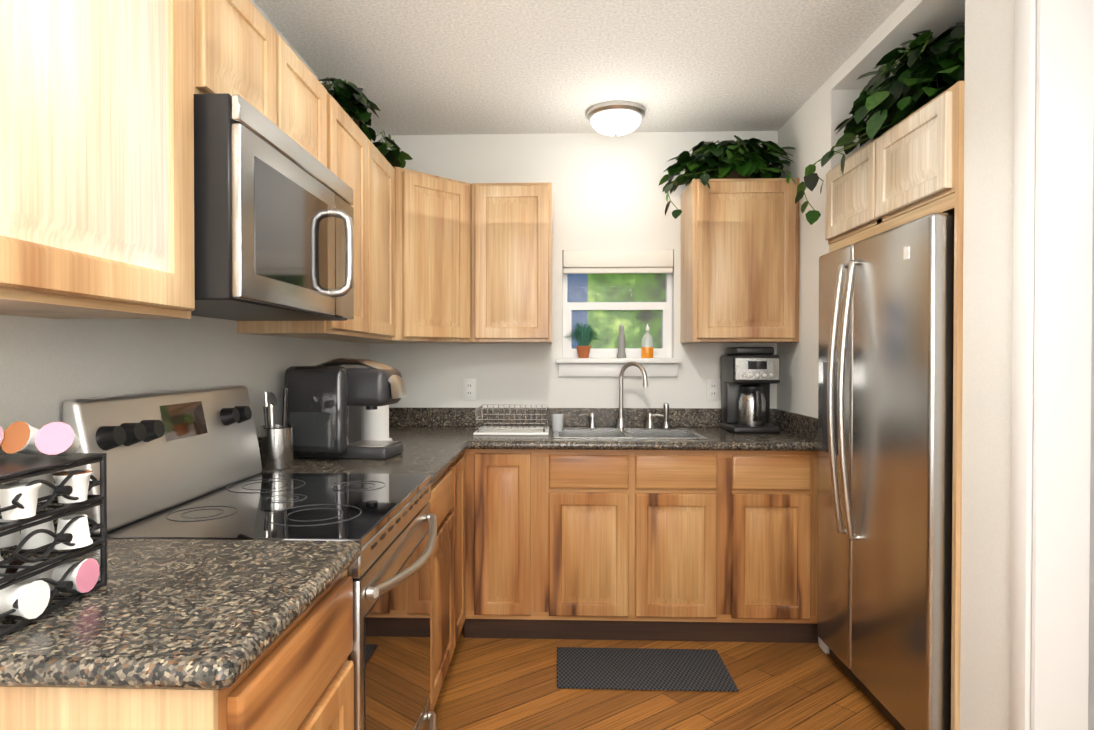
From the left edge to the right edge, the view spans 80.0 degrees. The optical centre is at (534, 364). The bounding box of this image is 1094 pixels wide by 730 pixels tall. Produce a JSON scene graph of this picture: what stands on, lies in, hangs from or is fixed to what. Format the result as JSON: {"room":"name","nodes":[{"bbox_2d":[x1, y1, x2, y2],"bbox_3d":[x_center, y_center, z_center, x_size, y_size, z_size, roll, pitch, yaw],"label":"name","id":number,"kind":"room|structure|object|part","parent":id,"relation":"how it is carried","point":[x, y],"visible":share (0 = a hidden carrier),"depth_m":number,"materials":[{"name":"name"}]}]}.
{"room":"kitchen","nodes":[
{"label":"kitchen","id":0,"kind":"room"},
{"bbox_2d":[0,0,368,490],"bbox_3d":[-1.060,0.027,0.877,0.120,2.500,5.640,0,1,2],"label":"wall","id":1,"kind":"structure","parent":0,"point":[48,367],"depth_m":1.60,"materials":[{"name":"paint"}]},
{"bbox_2d":[0,491,64,557],"bbox_3d":[-0.982,0.310,1.075,0.018,0.099,0.534,0,1,2],"label":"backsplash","id":2,"kind":"structure","parent":1,"relation":"attached to","point":[4,555],"depth_m":1.23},
{"bbox_2d":[0,0,403,342],"bbox_3d":[-0.789,-0.495,2.154,0.330,0.784,2.813,0,1,2],"label":"upper cabinet","id":3,"kind":"object","parent":1,"relation":"attached to","point":[96,159],"depth_m":1.14,"materials":[{"name":"brown wood"}]},
{"bbox_2d":[191,93,353,320],"bbox_3d":[-0.745,-0.348,1.708,0.446,0.421,0.750,0,1,2],"label":"microwave","id":4,"kind":"object","parent":3,"relation":"attached to","point":[273,223],"visible":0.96,"depth_m":1.46,"materials":[{"name":"silver metal"}]},
{"bbox_2d":[318,77,379,141],"bbox_3d":[-0.772,-1.008,2.553,0.299,0.227,0.387,0,1,2],"label":"ivy plant","id":5,"kind":"object","parent":3,"relation":"on","point":[353,101],"visible":0.44,"depth_m":2.52,"materials":[{"name":"green plant"}]},
{"bbox_3d":[-0.774,-1.001,2.578,0.190,0.213,0.272,0,1,2],"label":"stem","id":6,"kind":"part","parent":5,"relation":"part of","materials":[{"name":"green plant"}]},
{"bbox_2d":[373,130,412,167],"bbox_3d":[-0.642,-0.950,2.883,0.192,0.098,0.360,0,1,2],"label":"vine","id":7,"kind":"object","parent":5,"relation":"attached to","point":[395,156],"visible":0.88,"depth_m":2.90,"materials":[{"name":"green plant"}]},
{"bbox_3d":[-0.641,-0.977,2.855,0.065,0.044,0.304,0,1,2],"label":"stem","id":8,"kind":"part","parent":7,"relation":"part of","materials":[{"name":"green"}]},
{"bbox_2d":[369,131,777,408],"bbox_3d":[1.360,-0.002,3.554,4.530,2.500,0.120,0,1,2],"label":"wall","id":9,"kind":"structure","parent":0,"point":[608,193],"depth_m":3.53,"materials":[{"name":"paint"}]},
{"bbox_2d":[463,379,475,399],"bbox_3d":[-0.353,0.133,3.551,0.070,0.116,0.007,0,1,2],"label":"electrical outlet plate","id":10,"kind":"object","parent":9,"relation":"attached to","point":[469,389],"visible":1,"depth_m":3.55,"materials":[{"name":"white plastic"}]},
{"bbox_2d":[404,169,551,342],"bbox_3d":[-0.249,-0.507,3.238,0.673,0.784,0.608,0,1,2],"label":"upper cabinet","id":11,"kind":"object","parent":9,"relation":"attached to","point":[478,256],"depth_m":3.20,"materials":[{"name":"brown wood"}]},
{"bbox_2d":[556,261,681,376],"bbox_3d":[0.454,-0.279,3.550,0.670,0.684,0.145,0,1,2],"label":"window","id":12,"kind":"structure","parent":9,"relation":"in","point":[571,363],"depth_m":3.57,"materials":[{"name":"white"}]},
{"bbox_2d":[565,322,601,357],"bbox_3d":[0.267,-0.136,3.543,0.210,0.197,0.081,0,1,2],"label":"potted plant","id":13,"kind":"object","parent":12,"relation":"on","point":[583,335],"visible":1,"depth_m":3.53,"materials":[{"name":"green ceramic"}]},
{"bbox_2d":[563,250,672,273],"bbox_3d":[0.454,-0.559,3.539,0.592,0.123,0.062,0,1,2],"label":"blind valance","id":14,"kind":"object","parent":12,"relation":"attached to","point":[614,261],"visible":0.98,"depth_m":3.51,"materials":[{"name":"white fabric"}]},
{"bbox_2d":[617,324,625,357],"bbox_3d":[0.473,-0.130,3.536,0.052,0.186,0.051,0,1,2],"label":"figurine","id":15,"kind":"object","parent":12,"relation":"on","point":[621,344],"visible":0.96,"depth_m":3.52,"materials":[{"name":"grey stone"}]},
{"bbox_2d":[641,324,652,357],"bbox_3d":[0.613,-0.130,3.531,0.064,0.186,0.039,0,1,2],"label":"soap bottle","id":16,"kind":"object","parent":12,"relation":"on","point":[647,351],"visible":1,"depth_m":3.52,"materials":[{"name":"orange"}]},
{"bbox_2d":[706,379,719,400],"bbox_3d":[0.963,0.133,3.506,0.070,0.116,0.007,0,1,2],"label":"electrical outlet plate","id":17,"kind":"object","parent":9,"relation":"attached to","point":[713,389],"visible":1,"depth_m":3.50,"materials":[{"name":"white plastic"}]},
{"bbox_2d":[680,178,799,342],"bbox_3d":[1.038,-0.513,3.329,0.513,0.794,0.337,0,1,2],"label":"upper cabinet","id":18,"kind":"object","parent":9,"relation":"attached to","point":[739,260],"visible":0.98,"depth_m":3.17,"materials":[{"name":"brown wood"}]},
{"bbox_2d":[659,135,795,218],"bbox_3d":[0.976,-0.930,3.269,0.671,0.427,0.436,0,1,2],"label":"ivy plant","id":19,"kind":"object","parent":18,"relation":"on","point":[751,158],"visible":1,"depth_m":3.23,"materials":[{"name":"green plant"}]},
{"bbox_2d":[254,0,904,135],"bbox_3d":[1.204,-1.262,0.784,4.650,0.080,5.640,0,1,2],"label":"ceiling","id":20,"kind":"structure","parent":0,"point":[437,67],"depth_m":2.62,"materials":[{"name":"paint"}]},
{"bbox_2d":[587,101,644,136],"bbox_3d":[0.403,-1.186,3.215,0.288,0.126,0.288,0,1,2],"label":"dome ceiling light","id":21,"kind":"object","parent":20,"relation":"attached to","point":[614,118],"visible":1,"depth_m":3.13,"materials":[{"name":"white glass"}]},
{"bbox_2d":[433,624,896,729],"bbox_3d":[1.204,1.307,0.812,4.650,0.060,5.640,0,1,2],"label":"floor","id":22,"kind":"structure","parent":0,"point":[499,684],"depth_m":2.48,"materials":[{"name":"brown wood"}]},
{"bbox_2d":[0,559,356,729],"bbox_3d":[-0.679,0.837,1.079,0.623,0.875,0.517,0,1,2],"label":"base cabinet","id":23,"kind":"object","parent":22,"relation":"on","point":[304,681],"depth_m":0.94,"materials":[{"name":"brown wood"}]},
{"bbox_2d":[0,539,361,698],"bbox_3d":[-0.675,0.378,1.065,0.633,0.038,0.534,0,1,2],"label":"countertop","id":24,"kind":"structure","parent":23,"relation":"on","point":[172,618],"depth_m":0.93,"materials":[{"name":"grey stone"}]},
{"bbox_2d":[0,421,106,637],"bbox_3d":[-0.829,0.223,0.959,0.298,0.273,0.214,0,1,2],"label":"coffee pod rack","id":25,"kind":"object","parent":24,"relation":"on","point":[30,456],"visible":1,"depth_m":0.98,"materials":[{"name":"black metal"},{"name":"white plastic"},{"name":"coloured foil"}]},
{"bbox_2d":[63,385,436,729],"bbox_3d":[-0.619,0.668,1.714,0.696,1.200,0.750,0,1,2],"label":"range","id":26,"kind":"object","parent":22,"relation":"on","point":[184,464],"visible":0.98,"depth_m":1.59,"materials":[{"name":"silver metal"}]},
{"bbox_2d":[428,487,459,710],"bbox_3d":[-0.635,0.823,2.354,0.623,0.875,0.475,0,1,2],"label":"base cabinet","id":27,"kind":"object","parent":22,"relation":"on","point":[444,501],"depth_m":2.35,"materials":[{"name":"brown wood"}]},
{"bbox_2d":[460,487,467,637],"bbox_3d":[-0.621,0.818,2.748,0.623,0.875,0.312,0,1,2],"label":"base cabinet","id":28,"kind":"object","parent":22,"relation":"on","point":[463,490],"depth_m":2.86,"materials":[{"name":"brown wood"}]},
{"bbox_2d":[472,487,551,638],"bbox_3d":[-0.089,0.813,3.242,0.340,0.875,0.618,0,1,2],"label":"base cabinet","id":29,"kind":"object","parent":22,"relation":"on","point":[512,526],"depth_m":2.94,"materials":[{"name":"brown wood"}]},
{"bbox_2d":[552,487,639,639],"bbox_3d":[0.230,0.813,3.231,0.475,0.875,0.618,0,1,2],"label":"base cabinet","id":30,"kind":"object","parent":22,"relation":"on","point":[596,530],"depth_m":2.93,"materials":[{"name":"brown wood"}]},
{"bbox_2d":[557,647,738,691],"bbox_3d":[0.444,1.252,2.694,0.700,0.008,0.350,0,1,2],"label":"kitchen mat","id":31,"kind":"object","parent":22,"relation":"on","point":[647,669],"visible":1,"depth_m":2.67,"materials":[{"name":"grey fabric"}]},
{"bbox_2d":[640,487,735,641],"bbox_3d":[0.665,0.813,3.216,0.465,0.875,0.618,0,1,2],"label":"base cabinet","id":32,"kind":"object","parent":22,"relation":"on","point":[712,535],"depth_m":2.91,"materials":[{"name":"brown wood"}]},
{"bbox_2d":[261,423,817,490],"bbox_3d":[0.173,0.359,2.801,2.206,0.038,1.472,0,1,2],"label":"countertop","id":33,"kind":"structure","parent":32,"relation":"on","point":[453,456],"depth_m":2.91,"materials":[{"name":"grey stone"}]},
{"bbox_2d":[259,389,294,469],"bbox_3d":[-0.869,0.213,2.203,0.112,0.266,0.112,0,1,2],"label":"utensil crock","id":34,"kind":"object","parent":33,"relation":"on","point":[277,446],"visible":1,"depth_m":2.17,"materials":[{"name":"silver metal"}]},
{"bbox_2d":[285,358,405,459],"bbox_3d":[-0.696,0.159,2.441,0.396,0.369,0.265,0,1,10],"label":"pod coffee maker","id":35,"kind":"object","parent":33,"relation":"on","point":[327,401],"visible":0.96,"depth_m":2.34,"materials":[{"name":"grey plastic"}]},
{"bbox_2d":[362,405,391,440],"bbox_3d":[-0.701,0.176,2.868,0.150,0.326,0.150,0,1,2],"label":"mug","id":36,"kind":"object","parent":35,"relation":"on","point":[375,424],"visible":0.31,"depth_m":2.82,"materials":[{"name":"white ceramic"}]},
{"bbox_2d":[473,404,548,435],"bbox_3d":[-0.106,0.271,3.263,0.360,0.127,0.310,0,1,2],"label":"dish rack","id":37,"kind":"object","parent":33,"relation":"on","point":[535,430],"visible":1,"depth_m":3.17,"materials":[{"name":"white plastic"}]},
{"bbox_2d":[551,414,563,431],"bbox_3d":[0.120,0.292,3.301,0.066,0.085,0.066,0,1,2],"label":"tumbler","id":38,"kind":"object","parent":33,"relation":"on","point":[556,422],"visible":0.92,"depth_m":3.28,"materials":[{"name":"glass"}]},
{"bbox_2d":[579,361,669,427],"bbox_3d":[0.468,0.154,3.359,0.474,0.346,0.140,0,1,2],"label":"faucet","id":39,"kind":"object","parent":33,"relation":"on","point":[621,422],"visible":1,"depth_m":3.39,"materials":[{"name":"silver metal"}]},
{"bbox_2d":[554,427,706,438],"bbox_3d":[0.447,0.418,3.205,0.700,0.177,0.440,0,1,2],"label":"sink","id":40,"kind":"object","parent":33,"relation":"in","point":[623,433],"visible":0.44,"depth_m":3.36,"materials":[{"name":"silver metal"}]},
{"bbox_2d":[720,347,779,433],"bbox_3d":[1.090,0.122,3.291,0.230,0.425,0.288,0,1,2],"label":"coffee maker","id":41,"kind":"object","parent":33,"relation":"on","point":[749,375],"visible":1,"depth_m":3.20,"materials":[{"name":"black plastic"}]},
{"bbox_2d":[736,491,815,642],"bbox_3d":[1.030,0.813,3.204,0.416,0.875,0.618,0,1,2],"label":"base cabinet","id":42,"kind":"object","parent":22,"relation":"on","point":[776,530],"depth_m":2.90,"materials":[{"name":"brown wood"}]},
{"bbox_2d":[817,213,953,729],"bbox_3d":[1.528,0.401,2.352,0.810,1.720,0.840,0,1,2],"label":"refrigerator","id":43,"kind":"object","parent":22,"relation":"on","point":[885,450],"visible":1,"depth_m":2.17,"materials":[{"name":"grey metal"}]},
{"bbox_2d":[951,81,964,729],"bbox_3d":[1.585,0.221,1.899,0.704,2.090,0.018,0,1,2],"label":"panel","id":44,"kind":"object","parent":22,"relation":"on","point":[957,404],"visible":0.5,"depth_m":1.90,"materials":[{"name":"brown wood"}]},
{"bbox_2d":[777,0,1036,729],"bbox_3d":[1.619,0.028,0.784,0.820,2.500,5.400,0,1,2],"label":"wall","id":45,"kind":"structure","parent":0,"point":[806,131],"depth_m":1.83,"materials":[{"name":"paint"}]},
{"bbox_2d":[819,638,827,653],"bbox_3d":[1.274,1.205,2.869,0.012,0.100,0.073,0,1,2],"label":"baseboard","id":46,"kind":"structure","parent":45,"relation":"attached to","point":[823,646],"depth_m":2.86,"materials":[{"name":"white"}]},
{"bbox_2d":[826,85,954,252],"bbox_3d":[1.593,-0.649,2.348,0.721,0.360,0.895,0,1,2],"label":"upper cabinet","id":47,"kind":"object","parent":45,"relation":"attached to","point":[900,173],"visible":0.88,"depth_m":2.21,"materials":[{"name":"brown wood"}]},
{"bbox_2d":[795,22,964,224],"bbox_3d":[1.450,-0.868,2.348,0.714,0.571,0.875,0,1,2],"label":"potted plant","id":48,"kind":"object","parent":47,"relation":"on","point":[928,68],"visible":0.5,"depth_m":2.28,"materials":[{"name":"green plant"}]},
{"bbox_2d":[1009,0,1093,729],"bbox_3d":[1.282,0.117,1.177,0.152,2.312,0.984,0,1,2],"label":"door frame","id":49,"kind":"structure","parent":45,"relation":"attached to","point":[1055,218],"depth_m":1.60,"materials":[{"name":"white"}]},
{"bbox_2d":[1088,135,1093,729],"bbox_3d":[2.459,0.017,1.780,2.190,2.500,0.150,0,1,2],"label":"wall","id":50,"kind":"structure","parent":0,"point":[1091,660],"depth_m":1.73,"materials":[{"name":"grey paint"}]},
{"label":"outside","id":51,"kind":"structure","parent":0,"visible":0},
{"bbox_2d":[562,254,665,348],"bbox_3d":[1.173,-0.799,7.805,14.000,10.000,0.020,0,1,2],"label":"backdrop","id":52,"kind":"structure","parent":51,"point":[611,314],"depth_m":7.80,"materials":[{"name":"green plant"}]}
]}

